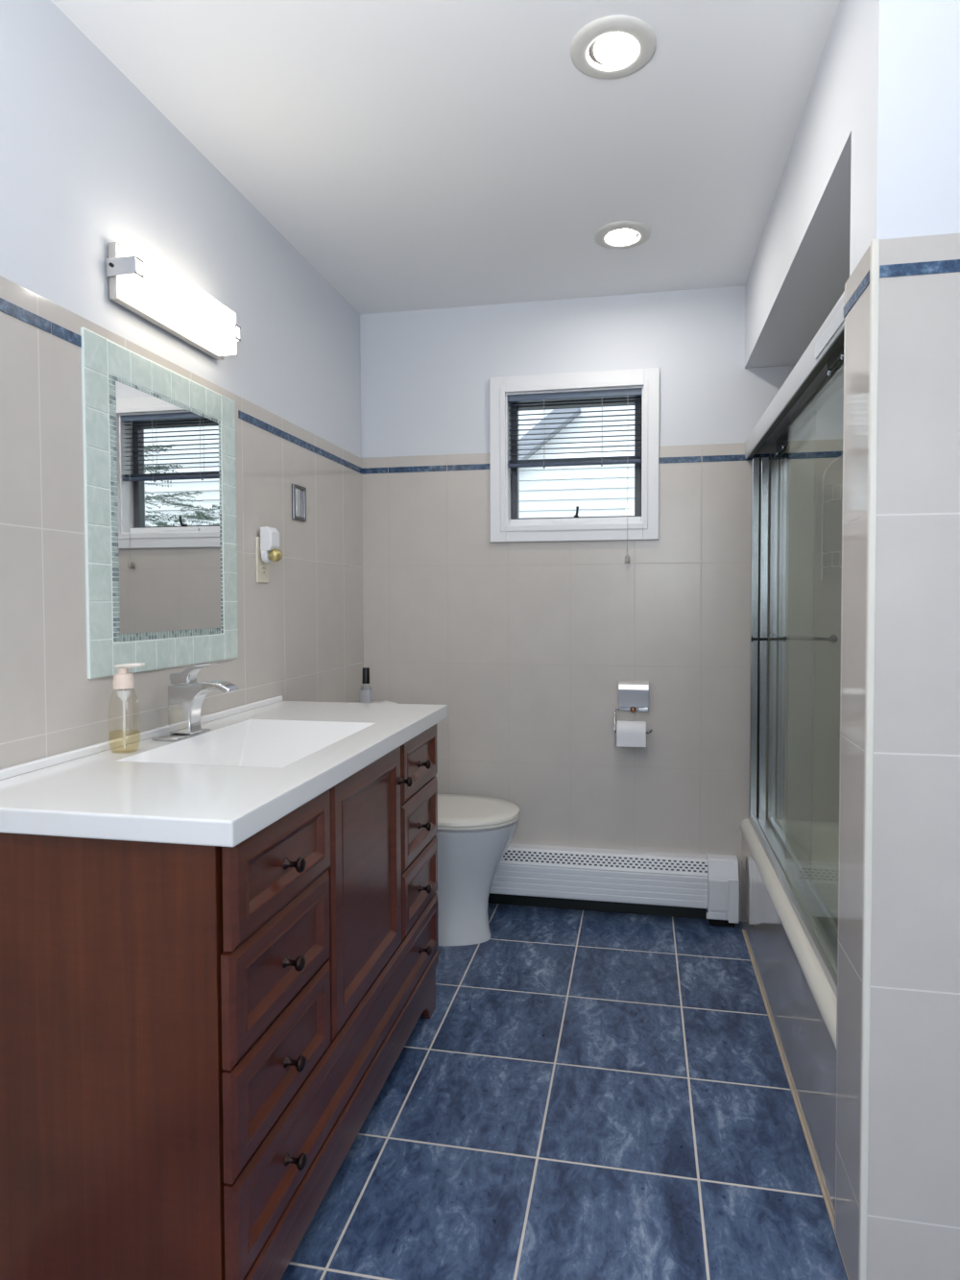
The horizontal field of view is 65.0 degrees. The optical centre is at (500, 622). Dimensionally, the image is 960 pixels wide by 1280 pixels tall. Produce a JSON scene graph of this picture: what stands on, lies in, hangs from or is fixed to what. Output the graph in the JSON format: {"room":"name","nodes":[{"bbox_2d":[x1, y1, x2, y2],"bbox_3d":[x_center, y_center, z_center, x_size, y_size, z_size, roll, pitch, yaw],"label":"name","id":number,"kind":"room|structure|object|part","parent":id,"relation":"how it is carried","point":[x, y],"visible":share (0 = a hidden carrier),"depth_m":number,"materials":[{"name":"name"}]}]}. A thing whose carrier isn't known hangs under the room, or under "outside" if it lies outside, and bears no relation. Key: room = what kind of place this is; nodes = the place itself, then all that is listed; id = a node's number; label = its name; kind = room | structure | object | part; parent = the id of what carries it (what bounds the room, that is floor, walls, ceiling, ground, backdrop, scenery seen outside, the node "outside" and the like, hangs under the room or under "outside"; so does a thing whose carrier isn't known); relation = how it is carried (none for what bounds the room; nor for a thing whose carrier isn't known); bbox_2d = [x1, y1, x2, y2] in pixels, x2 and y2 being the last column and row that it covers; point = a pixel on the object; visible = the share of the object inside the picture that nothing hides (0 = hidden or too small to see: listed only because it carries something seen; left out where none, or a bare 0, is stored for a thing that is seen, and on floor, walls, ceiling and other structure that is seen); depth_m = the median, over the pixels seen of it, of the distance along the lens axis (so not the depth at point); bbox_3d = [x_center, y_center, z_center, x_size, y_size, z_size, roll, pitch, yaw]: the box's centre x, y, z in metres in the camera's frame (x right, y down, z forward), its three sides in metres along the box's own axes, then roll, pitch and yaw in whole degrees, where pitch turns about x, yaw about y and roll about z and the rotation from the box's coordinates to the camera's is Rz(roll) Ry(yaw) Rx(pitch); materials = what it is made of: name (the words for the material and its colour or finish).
{"room":"bathroom","nodes":[
{"label":"bathroom","id":0,"kind":"room"},
{"bbox_2d":[0,0,363,769],"bbox_3d":[-1.028,0.004,0.862,0.150,2.321,4.414,0,2,11],"label":"wall","id":1,"kind":"structure","parent":0,"point":[88,162],"depth_m":1.63,"materials":[{"name":"white paint"}]},
{"bbox_2d":[80,327,238,678],"bbox_3d":[-0.774,-0.244,1.780,0.008,0.699,0.567,0,2,11],"label":"wall mirror","id":2,"kind":"object","parent":1,"relation":"attached to","point":[158,444],"visible":1,"depth_m":1.71,"materials":[{"name":"white mirror"}]},
{"bbox_3d":[-0.771,-0.247,1.780,0.002,0.533,0.393,0,2,11],"label":"mirror pane","id":3,"kind":"part","parent":2,"relation":"part of","materials":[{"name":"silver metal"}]},
{"bbox_2d":[106,241,241,360],"bbox_3d":[-0.746,-0.739,1.761,0.068,0.117,0.421,0,2,11],"label":"vanity light","id":4,"kind":"object","parent":1,"relation":"attached to","point":[140,282],"visible":1,"depth_m":1.68,"materials":[{"name":"white glass"}]},
{"bbox_2d":[0,297,362,474],"bbox_3d":[-0.956,-0.537,0.832,0.004,0.022,4.414,0,2,11],"label":"trim","id":5,"kind":"structure","parent":1,"relation":"attached to","point":[6,306],"depth_m":1.48,"materials":[{"name":"blue tile"}]},
{"bbox_2d":[255,536,268,582],"bbox_3d":[-0.695,-0.182,2.205,0.008,0.132,0.072,0,2,11],"label":"wall outlet","id":6,"kind":"object","parent":1,"relation":"attached to","point":[261,567],"visible":0.73,"depth_m":2.18,"materials":[{"name":"beige plastic"}]},
{"bbox_2d":[260,564,266,576],"bbox_3d":[-0.692,-0.153,2.206,0.002,0.034,0.034,0,2,11],"label":"receptacle","id":7,"kind":"object","parent":6,"relation":"attached to","point":[263,567],"depth_m":2.20,"materials":[{"name":"beige plastic"}]},
{"bbox_2d":[260,526,282,562],"bbox_3d":[-0.664,-0.226,2.197,0.055,0.104,0.054,0,2,11],"label":"night light","id":8,"kind":"object","parent":6,"relation":"attached to","point":[269,536],"visible":1,"depth_m":2.18,"materials":[{"name":"white plastic"}]},
{"bbox_2d":[261,550,271,562],"bbox_3d":[-0.680,-0.198,2.198,0.020,0.048,0.048,0,2,11],"label":"bulb socket","id":9,"kind":"object","parent":8,"relation":"attached to","point":[266,555],"depth_m":2.18,"materials":[{"name":"white plastic"}]},
{"bbox_3d":[-0.656,-0.196,2.197,0.039,0.038,0.039,0,2,11],"label":"bulb","id":10,"kind":"part","parent":8,"relation":"part of","materials":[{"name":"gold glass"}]},
{"bbox_2d":[291,483,306,521],"bbox_3d":[-0.651,-0.386,2.439,0.008,0.112,0.089,0,2,11],"label":"wall plate","id":11,"kind":"object","parent":1,"relation":"attached to","point":[299,493],"visible":1,"depth_m":2.44,"materials":[{"name":"silver metal"}]},
{"bbox_2d":[50,0,840,314],"bbox_3d":[0.144,-1.212,0.605,2.640,0.120,4.814,0,2,11],"label":"ceiling","id":12,"kind":"structure","parent":0,"point":[418,155],"depth_m":1.81,"materials":[{"name":"white paint"}]},
{"bbox_2d":[570,14,656,79],"bbox_3d":[0.232,-1.176,1.548,0.176,0.009,0.176,0,2,11],"label":"recessed light","id":13,"kind":"object","parent":12,"relation":"in","point":[609,47],"visible":1,"depth_m":1.54,"materials":[{"name":"white metal"}]},
{"bbox_2d":[594,220,651,249],"bbox_3d":[0.381,-1.200,2.341,0.176,0.009,0.176,0,2,11],"label":"recessed light","id":14,"kind":"object","parent":12,"relation":"in","point":[622,234],"visible":1,"depth_m":2.33,"materials":[{"name":"white metal"}]},
{"bbox_2d":[280,902,848,1279],"bbox_3d":[0.148,1.228,0.680,2.244,0.120,4.418,0,2,11],"label":"floor","id":15,"kind":"structure","parent":0,"point":[583,1095],"depth_m":1.68,"materials":[{"name":"blue tile"}]},
{"bbox_2d":[0,724,439,1279],"bbox_3d":[-0.517,0.719,1.676,0.551,0.842,1.116,0,2,11],"label":"vanity cabinet","id":16,"kind":"object","parent":15,"relation":"on","point":[197,1041],"visible":0.99,"depth_m":1.14,"materials":[{"name":"brown wood"}]},
{"bbox_2d":[0,695,447,846],"bbox_3d":[-0.526,0.295,1.685,0.532,0.105,1.188,0,2,11],"label":"countertop","id":17,"kind":"structure","parent":16,"relation":"on","point":[260,761],"depth_m":1.35,"materials":[{"name":"white stone"}]},
{"bbox_2d":[108,662,145,752],"bbox_3d":[-0.759,0.173,1.534,0.075,0.182,0.046,0,2,11],"label":"soap dispenser","id":18,"kind":"object","parent":17,"relation":"on","point":[123,680],"visible":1,"depth_m":1.52,"materials":[{"name":"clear plastic"}]},
{"bbox_2d":[150,662,239,741],"bbox_3d":[-0.678,0.175,1.707,0.165,0.167,0.130,0,2,11],"label":"sink faucet","id":19,"kind":"object","parent":17,"relation":"on","point":[185,698],"visible":1,"depth_m":1.69,"materials":[{"name":"silver metal"}]},
{"bbox_3d":[-0.726,0.255,1.718,0.068,0.006,0.130,0,2,11],"label":"plate","id":20,"kind":"part","parent":19,"relation":"part of","materials":[{"name":"silver metal"}]},
{"bbox_3d":[-0.693,0.115,1.709,0.104,0.047,0.038,0,2,11],"label":"lever","id":21,"kind":"part","parent":19,"relation":"part of","materials":[{"name":"silver metal"}]},
{"bbox_3d":[-0.672,0.192,1.707,0.153,0.120,0.044,0,2,11],"label":"spout","id":22,"kind":"part","parent":19,"relation":"part of","materials":[{"name":"silver metal"}]},
{"bbox_2d":[360,667,372,702],"bbox_3d":[-0.476,0.228,2.676,0.042,0.134,0.034,0,2,11],"label":"bottle","id":23,"kind":"object","parent":17,"relation":"on","point":[366,694],"visible":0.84,"depth_m":2.66,"materials":[{"name":"clear glass"}]},
{"bbox_3d":[-0.359,0.556,1.252,0.020,0.168,0.348,0,2,11],"label":"drawer","id":24,"kind":"part","parent":16,"relation":"part of","materials":[{"name":"brown wood"}]},
{"bbox_3d":[-0.358,0.725,1.257,0.020,0.163,0.348,0,2,11],"label":"drawer","id":25,"kind":"part","parent":16,"relation":"part of","materials":[{"name":"brown wood"}]},
{"bbox_3d":[-0.356,0.390,1.248,0.020,0.156,0.346,0,2,11],"label":"drawer","id":26,"kind":"part","parent":16,"relation":"part of","materials":[{"name":"brown wood"}]},
{"bbox_3d":[-0.343,0.568,1.255,0.034,0.026,0.026,0,2,11],"label":"knob","id":27,"kind":"part","parent":16,"relation":"part of","materials":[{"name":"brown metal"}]},
{"bbox_3d":[-0.342,0.737,1.260,0.034,0.026,0.026,0,2,11],"label":"knob","id":28,"kind":"part","parent":16,"relation":"part of","materials":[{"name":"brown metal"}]},
{"bbox_3d":[-0.340,0.402,1.250,0.034,0.026,0.026,0,2,11],"label":"knob","id":29,"kind":"part","parent":16,"relation":"part of","materials":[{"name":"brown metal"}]},
{"bbox_3d":[-0.342,0.905,1.265,0.034,0.026,0.026,0,2,11],"label":"knob","id":30,"kind":"part","parent":16,"relation":"part of","materials":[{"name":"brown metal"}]},
{"bbox_3d":[-0.287,0.881,1.638,0.020,0.162,1.114,0,2,11],"label":"drawer","id":31,"kind":"part","parent":16,"relation":"part of","materials":[{"name":"brown wood"}]},
{"bbox_3d":[-0.294,1.053,1.645,0.031,0.175,1.114,0,2,11],"label":"moulding","id":32,"kind":"part","parent":16,"relation":"part of","materials":[{"name":"brown wood"}]},
{"bbox_3d":[-0.286,0.547,1.640,0.020,0.496,0.416,0,2,11],"label":"door","id":33,"kind":"part","parent":16,"relation":"part of","materials":[{"name":"brown wood"}]},
{"bbox_3d":[-0.227,0.383,1.813,0.034,0.026,0.026,0,2,11],"label":"knob","id":34,"kind":"part","parent":16,"relation":"part of","materials":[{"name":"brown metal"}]},
{"bbox_3d":[-0.216,0.533,2.016,0.020,0.168,0.326,0,2,11],"label":"drawer","id":35,"kind":"part","parent":16,"relation":"part of","materials":[{"name":"brown wood"}]},
{"bbox_3d":[-0.216,0.367,2.011,0.020,0.156,0.326,0,2,11],"label":"drawer","id":36,"kind":"part","parent":16,"relation":"part of","materials":[{"name":"brown wood"}]},
{"bbox_3d":[-0.215,0.702,2.021,0.020,0.163,0.326,0,2,11],"label":"drawer","id":37,"kind":"part","parent":16,"relation":"part of","materials":[{"name":"brown wood"}]},
{"bbox_3d":[-0.201,0.379,2.010,0.034,0.026,0.026,0,2,11],"label":"knob","id":38,"kind":"part","parent":16,"relation":"part of","materials":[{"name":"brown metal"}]},
{"bbox_3d":[-0.201,0.545,2.014,0.034,0.026,0.026,0,2,11],"label":"knob","id":39,"kind":"part","parent":16,"relation":"part of","materials":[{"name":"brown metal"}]},
{"bbox_3d":[-0.200,0.882,2.025,0.034,0.026,0.026,0,2,11],"label":"knob","id":40,"kind":"part","parent":16,"relation":"part of","materials":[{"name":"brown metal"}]},
{"bbox_3d":[-0.200,0.714,2.019,0.034,0.026,0.026,0,2,11],"label":"knob","id":41,"kind":"part","parent":16,"relation":"part of","materials":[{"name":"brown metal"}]},
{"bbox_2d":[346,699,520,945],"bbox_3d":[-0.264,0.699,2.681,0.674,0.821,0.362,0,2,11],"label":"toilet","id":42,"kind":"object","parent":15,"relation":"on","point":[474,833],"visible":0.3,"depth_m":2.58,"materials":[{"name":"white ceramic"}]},
{"bbox_3d":[-0.494,0.316,2.713,0.208,0.044,0.348,0,2,11],"label":"tank lid","id":43,"kind":"part","parent":42,"relation":"part of","materials":[{"name":"white ceramic"}]},
{"bbox_3d":[-0.253,0.899,2.685,0.647,0.420,0.356,0,2,11],"label":"bowl","id":44,"kind":"part","parent":42,"relation":"part of","materials":[{"name":"white ceramic"}]},
{"bbox_3d":[-0.162,0.661,2.661,0.464,0.018,0.360,0,2,11],"label":"lid","id":45,"kind":"part","parent":42,"relation":"part of","materials":[{"name":"white plastic"}]},
{"bbox_3d":[-0.162,0.680,2.662,0.467,0.019,0.362,0,2,11],"label":"seat","id":46,"kind":"part","parent":42,"relation":"part of","materials":[{"name":"white plastic"}]},
{"bbox_2d":[740,818,839,1048],"bbox_3d":[1.141,0.890,2.019,0.786,0.301,1.392,0,2,11],"label":"bathtub","id":47,"kind":"object","parent":15,"relation":"on","point":[815,843],"visible":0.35,"depth_m":2.55,"materials":[{"name":"white ceramic"}]},
{"bbox_2d":[360,285,844,920],"bbox_3d":[0.568,-0.060,2.888,2.540,2.321,0.160,0,2,11],"label":"wall","id":48,"kind":"structure","parent":0,"point":[527,647],"depth_m":2.84,"materials":[{"name":"beige tile"}]},
{"bbox_2d":[489,367,659,542],"bbox_3d":[0.288,-0.624,2.908,0.635,0.628,0.170,0,2,11],"label":"window","id":49,"kind":"structure","parent":48,"relation":"in","point":[506,524],"depth_m":2.86,"materials":[{"name":"white wood"}]},
{"bbox_2d":[507,388,641,562],"bbox_3d":[0.278,-0.546,2.846,0.504,0.646,0.062,0,2,11],"label":"window blind","id":50,"kind":"object","parent":49,"relation":"attached to","point":[626,393],"visible":1,"depth_m":2.85,"materials":[{"name":"white plastic"}]},
{"bbox_3d":[0.281,-0.603,2.861,0.502,0.014,0.025,0,2,11],"label":"rail","id":51,"kind":"part","parent":50,"relation":"part of","materials":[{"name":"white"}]},
{"bbox_3d":[0.385,-0.718,2.838,0.008,0.260,0.028,0,2,11],"label":"ladder cord","id":52,"kind":"part","parent":50,"relation":"part of","materials":[{"name":"white fabric"}]},
{"bbox_3d":[0.475,-0.548,2.798,0.002,0.598,0.028,0,2,11],"label":"pull cord","id":53,"kind":"part","parent":50,"relation":"part of","materials":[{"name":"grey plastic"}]},
{"bbox_3d":[0.295,-0.390,2.941,0.506,0.024,0.118,0,2,11],"label":"sill","id":54,"kind":"part","parent":49,"relation":"part of","materials":[{"name":"white wood"}]},
{"bbox_3d":[0.295,-0.637,2.937,0.506,0.470,0.040,0,2,11],"label":"sash","id":55,"kind":"part","parent":49,"relation":"part of","materials":[{"name":"grey"}]},
{"bbox_2d":[362,451,842,474],"bbox_3d":[0.552,-0.599,2.794,2.240,0.022,0.004,0,2,11],"label":"trim","id":56,"kind":"structure","parent":48,"relation":"attached to","point":[820,454],"depth_m":2.77,"materials":[{"name":"blue tile"}]},
{"bbox_2d":[488,843,739,927],"bbox_3d":[0.166,0.980,2.872,1.422,0.245,0.082,0,2,11],"label":"baseboard heater","id":57,"kind":"object","parent":48,"relation":"attached to","point":[674,884],"visible":0.79,"depth_m":2.80,"materials":[{"name":"white metal"}]},
{"bbox_3d":[0.120,0.983,2.919,1.315,0.234,0.005,0,2,11],"label":"panel","id":58,"kind":"part","parent":57,"relation":"part of","materials":[{"name":"grey metal"}]},
{"bbox_3d":[0.109,0.974,2.858,1.315,0.126,0.015,0,2,11],"label":"panel","id":59,"kind":"part","parent":57,"relation":"part of","materials":[{"name":"white metal"}]},
{"bbox_2d":[501,843,707,873],"bbox_3d":[0.115,0.888,2.887,1.315,0.052,0.066,0,2,11],"label":"grille","id":60,"kind":"object","parent":57,"relation":"attached to","point":[576,859],"depth_m":2.82,"materials":[{"name":"metal"}]},
{"bbox_3d":[0.787,0.985,2.716,0.062,0.110,0.004,0,2,11],"label":"access door","id":61,"kind":"part","parent":57,"relation":"part of","materials":[{"name":"white metal"}]},
{"bbox_2d":[613,680,652,733],"bbox_3d":[0.495,0.314,2.799,0.142,0.189,0.065,0,2,11],"label":"toilet paper holder","id":62,"kind":"object","parent":48,"relation":"attached to","point":[633,695],"visible":0.95,"depth_m":2.79,"materials":[{"name":"silver metal"}]},
{"bbox_2d":[616,720,646,747],"bbox_3d":[0.485,0.408,2.779,0.106,0.088,0.085,0,2,11],"label":"toilet paper roll","id":63,"kind":"object","parent":62,"relation":"hanging from","point":[629,734],"visible":1,"depth_m":2.74,"materials":[{"name":"white paper"}]},
{"bbox_3d":[0.495,0.365,2.799,0.142,0.089,0.063,0,2,11],"label":"wire arm","id":64,"kind":"part","parent":62,"relation":"part of","materials":[{"name":"silver metal"}]},
{"bbox_3d":[0.497,0.326,2.808,0.022,0.022,0.024,0,2,11],"label":"knob","id":65,"kind":"part","parent":62,"relation":"part of","materials":[{"name":"brown metal"}]},
{"bbox_2d":[618,680,649,707],"bbox_3d":[0.497,0.267,2.804,0.110,0.095,0.052,0,2,11],"label":"hood","id":66,"kind":"object","parent":62,"relation":"attached to","point":[631,693],"depth_m":2.79,"materials":[{"name":"silver metal"}]},
{"bbox_2d":[775,427,789,459],"bbox_3d":[0.905,0.044,2.361,0.018,1.328,0.699,0,2,11],"label":"roller","id":67,"kind":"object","parent":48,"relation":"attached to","point":[783,441],"depth_m":2.47,"materials":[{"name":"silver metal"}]},
{"bbox_2d":[745,290,845,998],"bbox_3d":[0.811,0.047,2.055,0.106,1.384,1.392,0,2,11],"label":"shower door frame","id":68,"kind":"object","parent":48,"relation":"attached to","point":[806,391],"visible":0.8,"depth_m":2.33,"materials":[{"name":"grey metal"}]},
{"bbox_2d":[821,455,843,580],"bbox_3d":[1.250,-0.374,2.615,0.230,0.453,0.100,0,2,11],"label":"shower caddy","id":69,"kind":"object","parent":48,"relation":"attached to","point":[832,463],"visible":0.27,"depth_m":2.67,"materials":[{"name":"white plastic"}]},
{"bbox_2d":[821,551,842,568],"bbox_3d":[1.251,-0.218,2.619,0.229,0.055,0.097,0,2,11],"label":"basket","id":70,"kind":"object","parent":69,"relation":"on","point":[832,566],"depth_m":2.59,"materials":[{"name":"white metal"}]},
{"bbox_2d":[822,483,843,503],"bbox_3d":[1.250,-0.448,2.612,0.229,0.055,0.097,0,2,11],"label":"basket","id":71,"kind":"object","parent":69,"relation":"on","point":[833,485],"depth_m":2.58,"materials":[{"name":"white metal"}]},
{"bbox_2d":[741,831,836,1219],"bbox_3d":[0.776,0.953,2.089,0.030,0.343,1.394,0,2,11],"label":"wall","id":72,"kind":"structure","parent":0,"point":[809,1050],"depth_m":1.80,"materials":[{"name":"grey tile"}]},
{"bbox_2d":[742,929,849,1279],"bbox_3d":[0.671,1.137,1.631,0.006,0.004,2.184,0,2,11],"label":"trim","id":73,"kind":"structure","parent":72,"relation":"attached to","point":[745,938],"depth_m":1.75,"materials":[{"name":"beige"}]},
{"bbox_2d":[827,342,844,384],"bbox_3d":[0.739,0.063,1.745,0.018,1.328,0.703,0,2,11],"label":"roller","id":74,"kind":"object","parent":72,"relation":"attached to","point":[835,363],"depth_m":1.60,"materials":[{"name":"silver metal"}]},
{"bbox_2d":[745,0,852,368],"bbox_3d":[1.142,-1.046,1.958,0.785,0.297,1.407,0,2,11],"label":"wall","id":75,"kind":"structure","parent":0,"point":[800,271],"depth_m":1.84,"materials":[{"name":"white paint"}]},
{"bbox_2d":[767,632,838,643],"bbox_3d":[1.085,0.057,2.689,0.242,0.038,0.048,0,2,11],"label":"grab bar","id":76,"kind":"object","parent":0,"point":[833,639],"visible":0.99,"depth_m":2.67,"materials":[{"name":"grey metal"}]},
{"bbox_2d":[834,0,959,1279],"bbox_3d":[1.069,-0.011,1.209,0.936,2.321,0.170,0,2,11],"label":"wall","id":77,"kind":"structure","parent":0,"point":[905,158],"depth_m":1.21,"materials":[{"name":"white tile"}]},
{"bbox_2d":[857,238,880,1279],"bbox_3d":[0.599,0.271,1.223,0.012,1.759,0.012,0,2,11],"label":"trim","id":78,"kind":"structure","parent":77,"relation":"attached to","point":[875,253],"depth_m":1.22,"materials":[{"name":"white tile"}]},
{"bbox_2d":[844,259,959,317],"bbox_3d":[0.993,-0.557,1.206,0.788,0.019,0.172,0,2,11],"label":"trim","id":79,"kind":"structure","parent":77,"relation":"attached to","point":[953,265],"depth_m":1.19,"materials":[{"name":"blue tile"}]},
{"label":"outside","id":80,"kind":"structure","parent":0,"visible":0},
{"bbox_3d":[4.014,1.349,11.096,22.000,0.100,16.800,0,2,11],"label":"ground","id":81,"kind":"structure","parent":80,"visible":0},
{"bbox_2d":[518,405,634,518],"bbox_3d":[2.842,-1.941,7.500,13.000,6.696,0.300,0,2,11],"label":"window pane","id":82,"kind":"structure","parent":81,"relation":"on","point":[607,490],"depth_m":7.93,"materials":[{"name":"white"}]},
{"bbox_3d":[-0.080,-1.551,8.009,1.877,1.572,0.200,0,2,11],"label":"rake trim","id":83,"kind":"part","parent":82,"relation":"part of","materials":[{"name":"grey"}]}
]}

